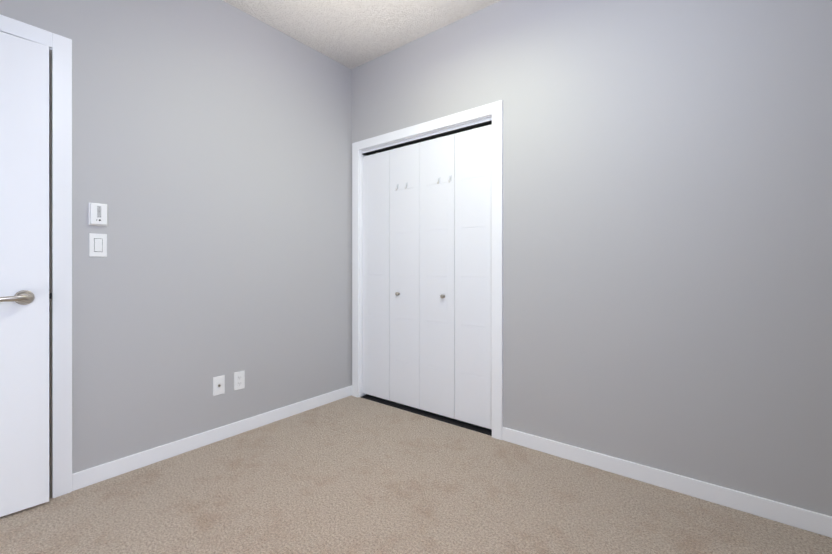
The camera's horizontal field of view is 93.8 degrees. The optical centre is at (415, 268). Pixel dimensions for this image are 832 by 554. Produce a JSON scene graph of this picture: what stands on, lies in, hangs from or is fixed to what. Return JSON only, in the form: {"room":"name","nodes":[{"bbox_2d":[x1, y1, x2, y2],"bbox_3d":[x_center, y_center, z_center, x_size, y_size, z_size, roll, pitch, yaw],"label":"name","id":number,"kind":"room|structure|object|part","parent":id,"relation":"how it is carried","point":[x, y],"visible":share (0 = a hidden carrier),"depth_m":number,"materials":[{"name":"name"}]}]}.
{"room":"empty bedroom","nodes":[
{"label":"empty bedroom","id":0,"kind":"room"},
{"bbox_2d":[0,0,351,473],"bbox_3d":[-1.502,-0.302,2.154,0.120,2.740,4.690,0,0,38],"label":"wall","id":1,"kind":"structure","parent":0,"point":[212,154],"depth_m":2.31,"materials":[{"name":"grey paint"}]},
{"bbox_2d":[0,32,51,516],"bbox_3d":[-1.923,0.027,1.462,0.094,2.060,0.816,0,0,42],"label":"entry door","id":2,"kind":"structure","parent":1,"relation":"in","point":[25,296],"depth_m":1.70,"materials":[{"name":"white paint"}]},
{"bbox_3d":[-1.718,0.129,1.657,0.056,0.064,0.136,0,0,43],"label":"handle","id":3,"kind":"part","parent":2,"relation":"part of","materials":[{"name":"silver metal"}]},
{"bbox_2d":[0,14,71,497],"bbox_3d":[-1.947,-0.011,1.480,0.016,2.159,0.971,0,0,38],"label":"door frame","id":4,"kind":"structure","parent":1,"relation":"attached to","point":[60,46],"depth_m":1.83,"materials":[{"name":"white paint"}]},
{"bbox_2d":[89,233,106,256],"bbox_3d":[-1.586,-0.115,1.943,0.010,0.115,0.070,0,0,38],"label":"switch plate","id":5,"kind":"object","parent":1,"relation":"attached to","point":[97,245],"visible":1,"depth_m":1.94,"materials":[{"name":"white plastic"}]},
{"bbox_2d":[89,202,106,225],"bbox_3d":[-1.581,-0.268,1.939,0.023,0.112,0.074,0,0,38],"label":"thermostat","id":6,"kind":"object","parent":1,"relation":"attached to","point":[97,214],"visible":1,"depth_m":1.93,"materials":[{"name":"white plastic"}]},
{"bbox_2d":[72,385,351,490],"bbox_3d":[-1.088,1.027,2.565,0.025,0.082,1.794,0,0,38],"label":"baseboard","id":7,"kind":"structure","parent":1,"relation":"attached to","point":[81,479],"depth_m":2.29,"materials":[{"name":"white paint"}]},
{"bbox_2d":[213,375,224,395],"bbox_3d":[-1.217,0.727,2.408,0.016,0.115,0.070,0,0,38],"label":"outlet plate","id":8,"kind":"object","parent":1,"relation":"attached to","point":[218,385],"visible":1,"depth_m":2.41,"materials":[{"name":"white plastic"}]},
{"bbox_2d":[234,371,244,390],"bbox_3d":[-1.140,0.726,2.512,0.008,0.115,0.070,0,0,38],"label":"electrical outlet plate","id":9,"kind":"object","parent":1,"relation":"attached to","point":[239,380],"visible":1,"depth_m":2.51,"materials":[{"name":"white plastic"}]},
{"bbox_2d":[223,0,500,68],"bbox_3d":[0.216,-1.731,1.087,4.140,0.120,5.140,0,0,38],"label":"ceiling","id":10,"kind":"structure","parent":0,"point":[351,34],"depth_m":2.63,"materials":[{"name":"white paint"}]},
{"bbox_2d":[0,395,831,553],"bbox_3d":[0.216,1.119,1.089,4.140,0.100,5.140,0,0,38],"label":"floor","id":11,"kind":"structure","parent":0,"point":[351,474],"depth_m":1.75,"materials":[{"name":"carpet"}]},
{"bbox_2d":[352,0,831,515],"bbox_3d":[0.638,-0.302,2.423,2.912,2.740,0.120,0,0,38],"label":"wall","id":12,"kind":"structure","parent":0,"point":[667,235],"depth_m":1.90,"materials":[{"name":"grey paint"}]},
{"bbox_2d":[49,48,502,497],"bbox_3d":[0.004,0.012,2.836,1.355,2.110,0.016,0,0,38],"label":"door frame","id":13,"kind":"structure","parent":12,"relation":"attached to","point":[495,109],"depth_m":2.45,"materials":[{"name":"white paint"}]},
{"bbox_2d":[363,150,389,399],"bbox_3d":[-0.316,0.051,3.158,0.298,1.976,0.034,0,0,38],"label":"bifold closet door","id":14,"kind":"structure","parent":12,"relation":"in","point":[376,274],"depth_m":3.14,"materials":[{"name":"white paint"}]},
{"bbox_2d":[390,143,419,408],"bbox_3d":[-0.089,0.051,2.960,0.298,1.976,0.063,0,0,38],"label":"bifold closet door","id":15,"kind":"structure","parent":12,"relation":"in","point":[405,275],"depth_m":2.95,"materials":[{"name":"white paint"}]},
{"bbox_2d":[361,117,491,435],"bbox_3d":[0.034,0.050,2.873,1.205,2.035,0.072,0,0,38],"label":"trim","id":16,"kind":"structure","parent":12,"relation":"attached to","point":[446,132],"depth_m":2.81,"materials":[{"name":"black metal"}]},
{"bbox_2d":[420,134,454,418],"bbox_3d":[0.147,0.051,2.775,0.298,1.976,0.063,0,0,38],"label":"bifold closet door","id":17,"kind":"structure","parent":12,"relation":"in","point":[437,275],"depth_m":2.77,"materials":[{"name":"white paint"}]},
{"bbox_2d":[455,124,491,428],"bbox_3d":[0.392,0.051,2.600,0.298,1.976,0.034,0,0,38],"label":"bifold closet door","id":18,"kind":"structure","parent":12,"relation":"in","point":[473,276],"depth_m":2.59,"materials":[{"name":"white paint"}]},
{"bbox_2d":[502,427,831,537],"bbox_3d":[1.146,1.027,1.943,1.544,0.082,0.015,0,0,38],"label":"baseboard","id":19,"kind":"structure","parent":12,"relation":"attached to","point":[805,519],"depth_m":1.83,"materials":[{"name":"white paint"}]}
]}

